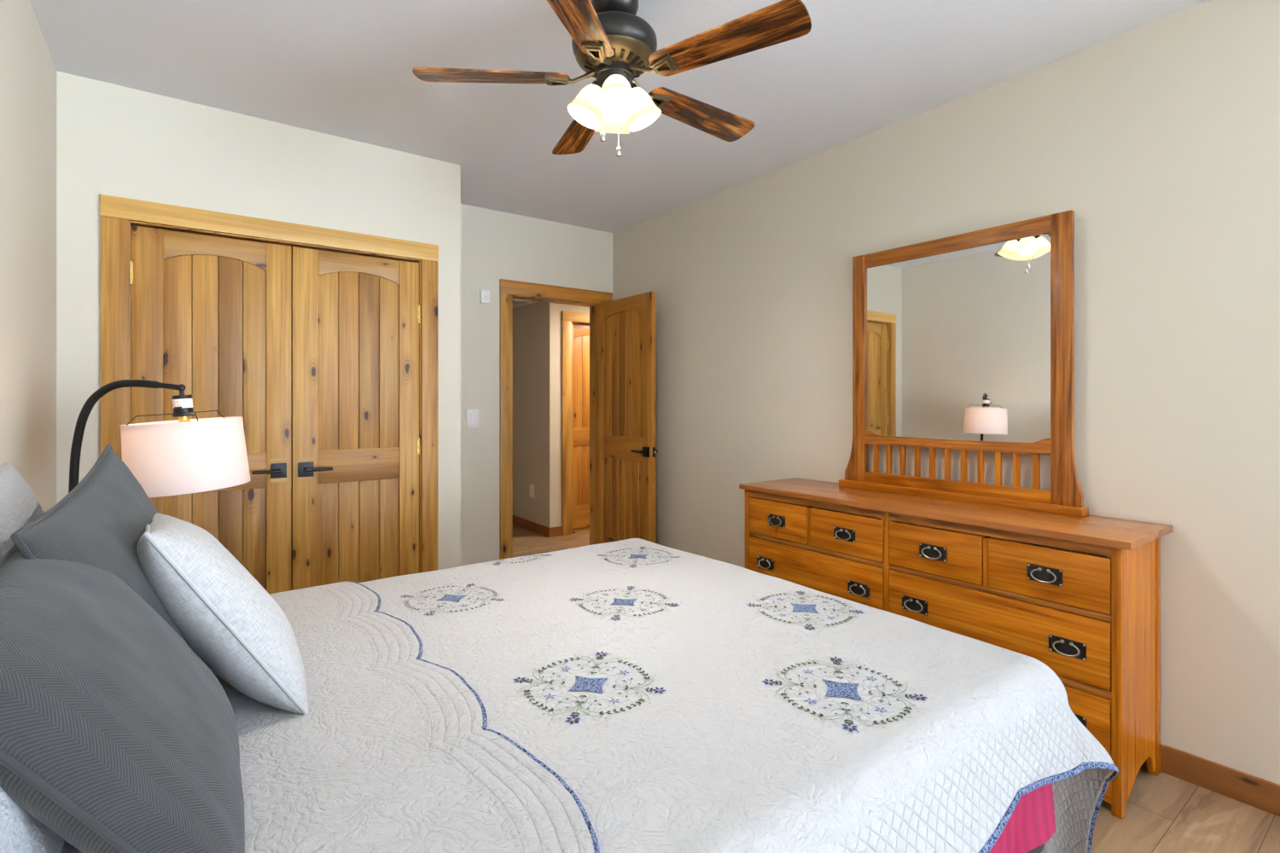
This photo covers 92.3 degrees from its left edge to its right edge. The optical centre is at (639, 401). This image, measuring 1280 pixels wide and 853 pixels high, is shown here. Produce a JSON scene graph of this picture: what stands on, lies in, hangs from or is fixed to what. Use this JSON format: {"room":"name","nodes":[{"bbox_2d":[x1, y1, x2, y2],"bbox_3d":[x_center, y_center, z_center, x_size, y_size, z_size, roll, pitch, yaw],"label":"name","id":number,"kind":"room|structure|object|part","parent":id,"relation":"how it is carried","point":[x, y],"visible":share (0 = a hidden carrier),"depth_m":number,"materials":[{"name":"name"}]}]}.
{"room":"bedroom","nodes":[
{"label":"bedroom","id":0,"kind":"room"},
{"bbox_2d":[0,0,56,513],"bbox_3d":[-0.312,-0.021,-0.370,0.120,2.623,8.418,0,0,-37],"label":"wall","id":1,"kind":"structure","parent":0,"point":[27,68],"depth_m":2.02,"materials":[{"name":"paint"}]},
{"bbox_2d":[56,70,460,570],"bbox_3d":[-1.720,-0.021,3.030,1.670,2.623,0.120,0,0,-37],"label":"wall","id":2,"kind":"structure","parent":0,"point":[113,140],"depth_m":2.79,"materials":[{"name":"paint"}]},
{"bbox_2d":[130,225,290,594],"bbox_3d":[-1.934,0.263,2.801,0.610,2.031,0.092,0,0,-37],"label":"door","id":3,"kind":"structure","parent":2,"relation":"in","point":[187,288],"depth_m":2.84,"materials":[{"name":"brown wood"}]},
{"bbox_3d":[-1.946,-0.212,2.828,0.391,0.931,0.014,0,0,-37],"label":"panel","id":4,"kind":"part","parent":3,"relation":"part of","materials":[{"name":"brown wood"}]},
{"bbox_3d":[-1.946,-0.688,2.828,0.389,0.130,0.033,0,0,-37],"label":"rail","id":5,"kind":"part","parent":3,"relation":"part of","materials":[{"name":"brown wood"}]},
{"bbox_3d":[-1.946,0.727,2.828,0.391,0.638,0.014,0,0,-37],"label":"panel","id":6,"kind":"part","parent":3,"relation":"part of","materials":[{"name":"brown wood"}]},
{"bbox_3d":[-1.946,0.331,2.828,0.389,0.167,0.033,0,0,-37],"label":"lock rail","id":7,"kind":"part","parent":3,"relation":"part of","materials":[{"name":"brown wood"}]},
{"bbox_3d":[-1.759,0.335,2.903,0.123,0.021,0.048,0,0,-37],"label":"lever","id":8,"kind":"part","parent":3,"relation":"part of","materials":[{"name":"black metal"}]},
{"bbox_2d":[99,194,438,573],"bbox_3d":[-1.714,0.216,3.024,1.404,2.147,0.146,0,0,-37],"label":"trim","id":9,"kind":"structure","parent":2,"relation":"attached to","point":[115,212],"depth_m":2.88,"materials":[{"name":"brown wood"}]},
{"bbox_3d":[-2.205,0.261,2.584,0.090,2.058,0.018,0,0,-37],"label":"jamb casing","id":10,"kind":"part","parent":9,"relation":"part of","materials":[{"name":"brown wood"}]},
{"bbox_3d":[-1.677,-0.812,2.974,1.404,0.089,0.021,0,0,-37],"label":"head casing","id":11,"kind":"part","parent":9,"relation":"part of","materials":[{"name":"brown wood"}]},
{"bbox_3d":[-1.151,0.261,3.366,0.088,2.058,0.018,0,0,-37],"label":"jamb casing","id":12,"kind":"part","parent":9,"relation":"part of","materials":[{"name":"brown wood"}]},
{"bbox_2d":[291,246,419,590],"bbox_3d":[-1.438,0.263,3.169,0.614,2.031,0.092,0,0,-37],"label":"door","id":13,"kind":"structure","parent":2,"relation":"in","point":[385,465],"depth_m":3.17,"materials":[{"name":"brown wood"}]},
{"bbox_3d":[-1.585,0.337,3.033,0.123,0.021,0.048,0,0,-37],"label":"lever","id":14,"kind":"part","parent":13,"relation":"part of","materials":[{"name":"black metal"}]},
{"bbox_3d":[-1.455,-0.212,3.192,0.393,0.930,0.014,0,0,-37],"label":"panel","id":15,"kind":"part","parent":13,"relation":"part of","materials":[{"name":"brown wood"}]},
{"bbox_3d":[-1.455,-0.688,3.192,0.391,0.130,0.033,0,0,-37],"label":"rail","id":16,"kind":"part","parent":13,"relation":"part of","materials":[{"name":"brown wood"}]},
{"bbox_3d":[-1.455,0.727,3.192,0.393,0.638,0.014,0,0,-37],"label":"panel","id":17,"kind":"part","parent":13,"relation":"part of","materials":[{"name":"brown wood"}]},
{"bbox_3d":[-1.455,0.331,3.192,0.391,0.167,0.033,0,0,-37],"label":"lock rail","id":18,"kind":"part","parent":13,"relation":"part of","materials":[{"name":"brown wood"}]},
{"bbox_2d":[242,249,359,590],"bbox_3d":[-2.067,-0.021,3.413,1.570,2.623,0.050,0,0,-37],"label":"closet door","id":19,"kind":"structure","parent":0,"point":[291,249],"depth_m":3.46,"materials":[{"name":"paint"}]},
{"bbox_2d":[512,298,539,308],"bbox_3d":[-1.109,-1.010,6.571,3.150,0.080,3.524,0,0,-37],"label":"ceiling","id":20,"kind":"structure","parent":0,"point":[513,299],"depth_m":6.11,"materials":[{"name":"paint"}]},
{"bbox_2d":[512,299,534,308],"bbox_3d":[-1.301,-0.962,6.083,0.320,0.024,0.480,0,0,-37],"label":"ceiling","id":21,"kind":"structure","parent":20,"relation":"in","point":[516,303],"depth_m":5.99,"materials":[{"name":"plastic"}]},
{"bbox_2d":[460,203,612,566],"bbox_3d":[-0.798,-0.021,4.534,1.604,2.623,0.120,0,0,-37],"label":"wall","id":22,"kind":"structure","parent":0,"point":[496,245],"depth_m":4.27,"materials":[{"name":"paint"}]},
{"bbox_2d":[466,409,478,427],"bbox_3d":[-1.139,0.120,4.199,0.083,0.124,0.010,0,0,-37],"label":"light switch","id":23,"kind":"object","parent":22,"relation":"attached to","point":[472,415],"visible":1,"depth_m":4.19,"materials":[{"name":"white plastic"}]},
{"bbox_2d":[480,290,489,303],"bbox_3d":[-1.068,-0.718,4.243,0.068,0.092,0.024,0,0,-37],"label":"wall sensor","id":24,"kind":"object","parent":22,"relation":"attached to","point":[485,294],"visible":1,"depth_m":4.23,"materials":[{"name":"white plastic"}]},
{"bbox_2d":[499,279,612,559],"bbox_3d":[-0.638,0.218,4.642,0.945,2.144,0.146,0,0,-37],"label":"door frame","id":25,"kind":"structure","parent":22,"relation":"attached to","point":[509,289],"depth_m":4.35,"materials":[{"name":"brown wood"}]},
{"bbox_3d":[-0.944,0.267,4.339,0.091,2.046,0.018,0,0,-37],"label":"jamb casing","id":26,"kind":"part","parent":25,"relation":"part of","materials":[{"name":"brown wood"}]},
{"bbox_3d":[-0.601,-0.805,4.592,0.945,0.098,0.021,0,0,-37],"label":"head casing","id":27,"kind":"part","parent":25,"relation":"part of","materials":[{"name":"brown wood"}]},
{"bbox_2d":[596,291,657,544],"bbox_3d":[-0.114,0.264,4.497,0.150,2.028,0.726,0,0,-37],"label":"door","id":28,"kind":"structure","parent":22,"relation":"in","point":[626,450],"depth_m":4.45,"materials":[{"name":"brown wood"}]},
{"bbox_3d":[-0.115,1.150,4.499,0.034,0.256,0.507,0,0,-37],"label":"rail","id":29,"kind":"part","parent":28,"relation":"part of","materials":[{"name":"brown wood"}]},
{"bbox_3d":[-0.115,-0.679,4.499,0.034,0.141,0.507,0,0,-37],"label":"rail","id":30,"kind":"part","parent":28,"relation":"part of","materials":[{"name":"brown wood"}]},
{"bbox_3d":[-0.115,0.344,4.499,0.034,0.168,0.507,0,0,-37],"label":"lock rail","id":31,"kind":"part","parent":28,"relation":"part of","materials":[{"name":"brown wood"}]},
{"bbox_3d":[-0.115,-0.201,4.499,0.015,0.933,0.504,0,0,-37],"label":"panel","id":32,"kind":"part","parent":28,"relation":"part of","materials":[{"name":"brown wood"}]},
{"bbox_3d":[-0.115,0.725,4.499,0.015,0.606,0.504,0,0,-37],"label":"panel","id":33,"kind":"part","parent":28,"relation":"part of","materials":[{"name":"brown wood"}]},
{"bbox_3d":[-0.011,0.352,4.274,0.048,0.021,0.123,0,0,-37],"label":"lever","id":34,"kind":"part","parent":28,"relation":"part of","materials":[{"name":"black metal"}]},
{"bbox_3d":[0.096,0.351,4.216,0.024,0.067,0.002,0,0,-37],"label":"latch plate","id":35,"kind":"part","parent":28,"relation":"part of","materials":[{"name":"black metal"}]},
{"bbox_2d":[512,302,589,527],"bbox_3d":[-0.884,0.160,7.306,1.713,2.260,2.411,0,0,-37],"label":"wall","id":36,"kind":"structure","parent":0,"point":[537,327],"depth_m":6.03,"materials":[{"name":"paint"}]},
{"bbox_2d":[529,484,534,498],"bbox_3d":[-1.078,0.897,6.120,0.012,0.130,0.085,0,0,-37],"label":"wall outlet","id":37,"kind":"object","parent":36,"relation":"attached to","point":[531,486],"visible":1,"depth_m":6.11,"materials":[{"name":"white plastic"}]},
{"bbox_2d":[512,515,562,537],"bbox_3d":[-1.523,1.245,6.824,0.140,0.090,2.425,0,0,-37],"label":"baseboard","id":38,"kind":"structure","parent":36,"relation":"attached to","point":[540,529],"depth_m":5.99,"materials":[{"name":"brown wood"}]},
{"bbox_2d":[561,310,589,535],"bbox_3d":[-0.379,0.214,6.245,1.007,2.152,0.146,0,0,-37],"label":"trim","id":39,"kind":"structure","parent":36,"relation":"attached to","point":[568,318],"depth_m":5.92,"materials":[{"name":"brown wood"}]},
{"bbox_3d":[-0.703,0.260,5.928,0.106,2.060,0.018,0,0,-37],"label":"jamb casing","id":40,"kind":"part","parent":39,"relation":"part of","materials":[{"name":"brown wood"}]},
{"bbox_3d":[-0.341,-0.816,6.195,1.007,0.092,0.021,0,0,-37],"label":"head casing","id":41,"kind":"part","parent":39,"relation":"part of","materials":[{"name":"brown wood"}]},
{"bbox_2d":[572,527,589,533],"bbox_3d":[-0.378,1.279,6.250,0.799,0.022,0.090,0,0,-37],"label":"door sill","id":42,"kind":"structure","parent":36,"relation":"attached to","point":[586,529],"depth_m":6.07,"materials":[{"name":"brown wood"}]},
{"bbox_2d":[572,323,589,529],"bbox_3d":[-0.382,0.249,6.256,0.782,2.022,0.036,0,0,-37],"label":"door","id":43,"kind":"structure","parent":36,"relation":"in","point":[580,332],"depth_m":6.09,"materials":[{"name":"brown wood"}]},
{"bbox_3d":[-0.401,-0.204,6.242,0.647,0.945,0.014,0,0,-37],"label":"panel","id":44,"kind":"part","parent":43,"relation":"part of","materials":[{"name":"brown wood"}]},
{"bbox_3d":[-0.402,-0.689,6.243,0.645,0.146,0.033,0,0,-37],"label":"rail","id":45,"kind":"part","parent":43,"relation":"part of","materials":[{"name":"brown wood"}]},
{"bbox_3d":[-0.401,0.735,6.242,0.647,0.606,0.014,0,0,-37],"label":"panel","id":46,"kind":"part","parent":43,"relation":"part of","materials":[{"name":"brown wood"}]},
{"bbox_3d":[-0.402,0.350,6.243,0.645,0.176,0.033,0,0,-37],"label":"lock rail","id":47,"kind":"part","parent":43,"relation":"part of","materials":[{"name":"brown wood"}]},
{"bbox_3d":[-0.402,1.146,6.243,0.645,0.228,0.033,0,0,-37],"label":"rail","id":48,"kind":"part","parent":43,"relation":"part of","materials":[{"name":"brown wood"}]},
{"bbox_2d":[29,0,1210,233],"bbox_3d":[0.979,-1.383,0.637,3.394,0.100,8.496,0,0,-37],"label":"ceiling","id":49,"kind":"structure","parent":0,"point":[341,68],"depth_m":2.49,"materials":[{"name":"paint"}]},
{"bbox_2d":[412,0,811,157],"bbox_3d":[-0.054,-1.066,2.038,1.196,0.532,1.234,0,0,-37],"label":"ceiling fan","id":50,"kind":"object","parent":49,"relation":"hanging from","point":[614,46],"visible":1,"depth_m":1.94,"materials":[{"name":"brown wood"}]},
{"bbox_3d":[-0.475,-1.047,1.978,0.495,0.034,0.134,0,0,-1],"label":"blade","id":51,"kind":"part","parent":50,"relation":"part of","materials":[{"name":"brown wood"}]},
{"bbox_3d":[-0.218,-1.047,2.377,0.134,0.034,0.495,0,0,-23],"label":"blade","id":52,"kind":"part","parent":50,"relation":"part of","materials":[{"name":"brown wood"}]},
{"bbox_3d":[-0.175,-1.047,1.626,0.134,0.034,0.495,0,0,17],"label":"blade","id":53,"kind":"part","parent":50,"relation":"part of","materials":[{"name":"brown wood"}]},
{"bbox_3d":[-0.176,-0.958,1.999,0.126,0.130,0.119,0,0,-37],"label":"lamp shade","id":54,"kind":"part","parent":50,"relation":"part of","materials":[{"name":"white glass"}]},
{"bbox_3d":[-0.120,-0.853,1.981,0.019,0.032,0.019,0,0,-37],"label":"chain knob","id":55,"kind":"part","parent":50,"relation":"part of","materials":[{"name":"metal"}]},
{"bbox_3d":[-0.092,-0.958,2.101,0.119,0.130,0.126,0,0,-37],"label":"lamp shade","id":56,"kind":"part","parent":50,"relation":"part of","materials":[{"name":"white glass"}]},
{"bbox_3d":[-0.074,-0.975,1.933,0.054,0.078,0.058,0,0,-37],"label":"bulb","id":57,"kind":"part","parent":50,"relation":"part of","materials":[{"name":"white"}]},
{"bbox_3d":[-0.074,-0.958,1.915,0.119,0.130,0.126,0,0,-37],"label":"lamp shade","id":58,"kind":"part","parent":50,"relation":"part of","materials":[{"name":"white glass"}]},
{"bbox_3d":[-0.070,-0.816,2.008,0.019,0.032,0.019,0,0,-37],"label":"chain knob","id":59,"kind":"part","parent":50,"relation":"part of","materials":[{"name":"metal"}]},
{"bbox_3d":[0.010,-0.958,2.017,0.126,0.130,0.119,0,0,-37],"label":"lamp shade","id":60,"kind":"part","parent":50,"relation":"part of","materials":[{"name":"white glass"}]},
{"bbox_3d":[0.216,-1.047,2.263,0.495,0.034,0.137,0,0,-37],"label":"blade","id":61,"kind":"part","parent":50,"relation":"part of","materials":[{"name":"brown wood"}]},
{"bbox_3d":[0.252,-1.047,1.802,0.495,0.034,0.134,0,0,35],"label":"blade","id":62,"kind":"part","parent":50,"relation":"part of","materials":[{"name":"brown wood"}]},
{"bbox_2d":[512,523,1279,852],"bbox_3d":[0.594,1.330,2.807,5.500,0.080,12.600,0,0,-37],"label":"floor","id":63,"kind":"structure","parent":0,"point":[1165,813],"depth_m":1.90,"materials":[{"name":"brown wood"}]},
{"bbox_2d":[68,379,250,497],"bbox_3d":[-1.576,0.612,1.917,0.639,1.356,0.324,0,0,-9],"label":"floor lamp","id":64,"kind":"object","parent":63,"relation":"on","point":[183,456],"visible":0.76,"depth_m":1.84,"materials":[{"name":"white fabric"}]},
{"bbox_2d":[171,384,194,417],"bbox_3d":[-1.433,-0.002,1.931,0.058,0.103,0.056,0,0,-37],"label":"socket","id":65,"kind":"object","parent":64,"relation":"attached to","point":[182,404],"depth_m":1.91,"materials":[{"name":"black metal"}]},
{"bbox_3d":[-1.432,0.058,1.933,0.030,0.023,0.030,0,0,-37],"label":"bulb","id":66,"kind":"part","parent":64,"relation":"part of","materials":[{"name":"yellow glass"}]},
{"bbox_3d":[-1.423,0.168,1.939,0.329,0.230,0.323,0,0,-37],"label":"lamp shade","id":67,"kind":"part","parent":64,"relation":"part of","materials":[{"name":"white fabric"}]},
{"bbox_3d":[-1.423,0.168,1.939,0.330,0.233,0.324,0,0,-37],"label":"shade trim","id":68,"kind":"part","parent":64,"relation":"part of","materials":[{"name":"white fabric"}]},
{"bbox_2d":[738,477,1173,819],"bbox_3d":[1.174,0.859,2.645,0.444,0.862,1.632,0,0,-37],"label":"dresser","id":69,"kind":"object","parent":63,"relation":"on","point":[1079,597],"visible":0.67,"depth_m":2.16,"materials":[{"name":"brown wood"}]},
{"bbox_3d":[0.560,0.871,3.167,0.035,0.838,0.029,0,0,-37],"label":"post","id":70,"kind":"part","parent":69,"relation":"part of","materials":[{"name":"brown wood"}]},
{"bbox_3d":[0.617,0.804,3.042,0.020,0.055,0.105,0,0,-37],"label":"drawer pull","id":71,"kind":"part","parent":69,"relation":"part of","materials":[{"name":"grey metal"}]},
{"bbox_3d":[0.658,0.582,2.986,0.020,0.055,0.105,0,0,-37],"label":"drawer pull","id":72,"kind":"part","parent":69,"relation":"part of","materials":[{"name":"grey metal"}]},
{"bbox_3d":[0.675,0.580,3.005,0.030,0.174,0.362,0,0,-37],"label":"drawer","id":73,"kind":"part","parent":69,"relation":"part of","materials":[{"name":"brown wood"}]},
{"bbox_3d":[0.793,0.680,2.852,0.028,0.020,0.755,0,0,-37],"label":"rail","id":74,"kind":"part","parent":69,"relation":"part of","materials":[{"name":"brown wood"}]},
{"bbox_3d":[0.790,0.798,2.850,0.030,0.211,0.749,0,0,-37],"label":"drawer","id":75,"kind":"part","parent":69,"relation":"part of","materials":[{"name":"brown wood"}]},
{"bbox_3d":[0.886,0.582,2.679,0.020,0.055,0.105,0,0,-37],"label":"drawer pull","id":76,"kind":"part","parent":69,"relation":"part of","materials":[{"name":"grey metal"}]},
{"bbox_3d":[0.905,0.580,2.696,0.030,0.174,0.366,0,0,-37],"label":"drawer","id":77,"kind":"part","parent":69,"relation":"part of","materials":[{"name":"brown wood"}]},
{"bbox_3d":[0.929,0.804,2.622,0.020,0.055,0.105,0,0,-37],"label":"drawer pull","id":78,"kind":"part","parent":69,"relation":"part of","materials":[{"name":"grey metal"}]},
{"bbox_3d":[1.078,0.804,2.421,0.020,0.055,0.105,0,0,-37],"label":"drawer pull","id":79,"kind":"part","parent":69,"relation":"part of","materials":[{"name":"grey metal"}]},
{"bbox_3d":[1.121,0.582,2.363,0.020,0.055,0.105,0,0,-37],"label":"drawer pull","id":80,"kind":"part","parent":69,"relation":"part of","materials":[{"name":"grey metal"}]},
{"bbox_3d":[1.139,0.580,2.380,0.030,0.174,0.364,0,0,-37],"label":"drawer","id":81,"kind":"part","parent":69,"relation":"part of","materials":[{"name":"brown wood"}]},
{"bbox_2d":[838,209,1088,517],"bbox_3d":[1.340,-0.145,2.700,0.070,1.146,1.045,0,0,-37],"label":"dresser mirror","id":82,"kind":"object","parent":69,"relation":"on","point":[964,342],"visible":1,"depth_m":2.60,"materials":[{"name":"brown wood"}]},
{"bbox_3d":[1.350,-0.684,2.699,0.024,0.065,0.806,0,0,-37],"label":"rail","id":83,"kind":"part","parent":82,"relation":"part of","materials":[{"name":"brown wood"}]},
{"bbox_3d":[1.350,0.176,2.699,0.024,0.067,0.806,0,0,-37],"label":"shaped rail","id":84,"kind":"part","parent":82,"relation":"part of","materials":[{"name":"brown wood"}]},
{"bbox_3d":[1.350,0.372,2.699,0.024,0.050,0.806,0,0,-37],"label":"rail","id":85,"kind":"part","parent":82,"relation":"part of","materials":[{"name":"brown wood"}]},
{"bbox_2d":[866,232,1050,442],"bbox_3d":[1.352,-0.233,2.700,0.005,0.845,0.810,0,0,-37],"label":"mirror glass","id":86,"kind":"object","parent":82,"relation":"attached to","point":[958,336],"depth_m":2.65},
{"bbox_3d":[1.340,0.412,2.700,0.070,0.031,1.045,0,0,-37],"label":"board","id":87,"kind":"part","parent":82,"relation":"part of","materials":[{"name":"brown wood"}]},
{"bbox_3d":[1.256,0.680,2.228,0.028,0.020,0.754,0,0,-37],"label":"rail","id":88,"kind":"part","parent":69,"relation":"part of","materials":[{"name":"brown wood"}]},
{"bbox_3d":[1.253,0.798,2.226,0.030,0.211,0.748,0,0,-37],"label":"drawer","id":89,"kind":"part","parent":69,"relation":"part of","materials":[{"name":"brown wood"}]},
{"bbox_3d":[1.349,0.582,2.056,0.020,0.055,0.105,0,0,-37],"label":"drawer pull","id":90,"kind":"part","parent":69,"relation":"part of","materials":[{"name":"grey metal"}]},
{"bbox_3d":[1.368,0.580,2.071,0.030,0.174,0.362,0,0,-37],"label":"drawer","id":91,"kind":"part","parent":69,"relation":"part of","materials":[{"name":"brown wood"}]},
{"bbox_3d":[1.388,0.804,2.003,0.020,0.055,0.105,0,0,-37],"label":"drawer pull","id":92,"kind":"part","parent":69,"relation":"part of","materials":[{"name":"grey metal"}]},
{"bbox_3d":[1.388,1.040,2.003,0.020,0.055,0.105,0,0,-37],"label":"drawer pull","id":93,"kind":"part","parent":69,"relation":"part of","materials":[{"name":"grey metal"}]},
{"bbox_3d":[1.256,0.919,2.228,0.028,0.025,0.754,0,0,-37],"label":"rail","id":94,"kind":"part","parent":69,"relation":"part of","materials":[{"name":"brown wood"}]},
{"bbox_3d":[1.253,1.041,2.226,0.030,0.212,0.748,0,0,-37],"label":"drawer","id":95,"kind":"part","parent":69,"relation":"part of","materials":[{"name":"brown wood"}]},
{"bbox_3d":[1.489,0.871,1.916,0.035,0.838,0.026,0,0,-37],"label":"post","id":96,"kind":"part","parent":69,"relation":"part of","materials":[{"name":"brown wood"}]},
{"bbox_3d":[1.635,0.861,2.024,0.329,0.818,0.016,0,0,-37],"label":"panel","id":97,"kind":"part","parent":69,"relation":"part of","materials":[{"name":"brown wood"}]},
{"bbox_3d":[1.785,0.871,2.135,0.044,0.838,0.026,0,0,-37],"label":"post","id":98,"kind":"part","parent":69,"relation":"part of","materials":[{"name":"brown wood"}]},
{"bbox_2d":[989,783,1055,852],"bbox_3d":[-0.324,0.983,1.609,2.116,0.615,1.814,0,0,-37],"label":"bed","id":99,"kind":"object","parent":63,"relation":"on","point":[1032,823],"visible":0.06,"depth_m":1.41,"materials":[{"name":"fabric"}]},
{"bbox_2d":[61,538,1118,852],"bbox_3d":[-0.230,0.992,1.640,2.188,0.747,2.035,0,0,-37],"label":"quilt","id":100,"kind":"object","parent":99,"relation":"on","point":[631,695],"visible":0.8,"depth_m":1.27,"materials":[{"name":"white fabric"}]},
{"bbox_2d":[0,462,43,559],"bbox_3d":[-1.176,0.380,1.144,0.180,0.490,0.580,0,0,-37],"label":"plush pillow","id":101,"kind":"object","parent":100,"relation":"on","point":[20,506],"visible":0.19,"depth_m":1.15,"materials":[{"name":"white fabric"}]},
{"bbox_2d":[0,786,64,852],"bbox_3d":[-0.774,0.410,0.696,0.176,0.430,0.560,0,0,-37],"label":"plush pillow","id":102,"kind":"object","parent":100,"relation":"on","point":[20,832],"visible":0.18,"depth_m":0.64,"materials":[{"name":"white fabric"}]},
{"bbox_2d":[10,444,190,647],"bbox_3d":[-0.999,0.376,1.223,0.211,0.550,0.729,0,0,-32],"label":"euro pillow","id":103,"kind":"object","parent":100,"relation":"on","point":[101,523],"visible":0.4,"depth_m":1.08,"materials":[{"name":"grey fabric"}]},
{"bbox_2d":[0,543,244,852],"bbox_3d":[-0.750,0.426,0.882,0.303,0.430,0.616,0,0,-37],"label":"euro pillow","id":104,"kind":"object","parent":100,"relation":"on","point":[116,736],"visible":0.92,"depth_m":0.73,"materials":[{"name":"grey fabric"}]},
{"bbox_2d":[136,512,308,715],"bbox_3d":[-0.909,0.441,1.325,0.295,0.422,0.456,0,0,-37],"label":"throw cushion","id":105,"kind":"object","parent":100,"relation":"on","point":[224,615],"visible":0.81,"depth_m":1.18,"materials":[{"name":"fabric"}]},
{"bbox_2d":[612,0,1279,785],"bbox_3d":[2.330,-0.021,1.564,0.120,2.623,8.376,0,0,-37],"label":"wall","id":106,"kind":"structure","parent":0,"point":[1160,138],"depth_m":2.28,"materials":[{"name":"paint"}]},
{"bbox_2d":[1142,743,1279,816],"bbox_3d":[2.246,1.243,1.565,0.014,0.094,8.236,0,0,-37],"label":"baseboard","id":107,"kind":"structure","parent":106,"relation":"attached to","point":[1248,789],"depth_m":2.01,"materials":[{"name":"brown wood"}]}
]}

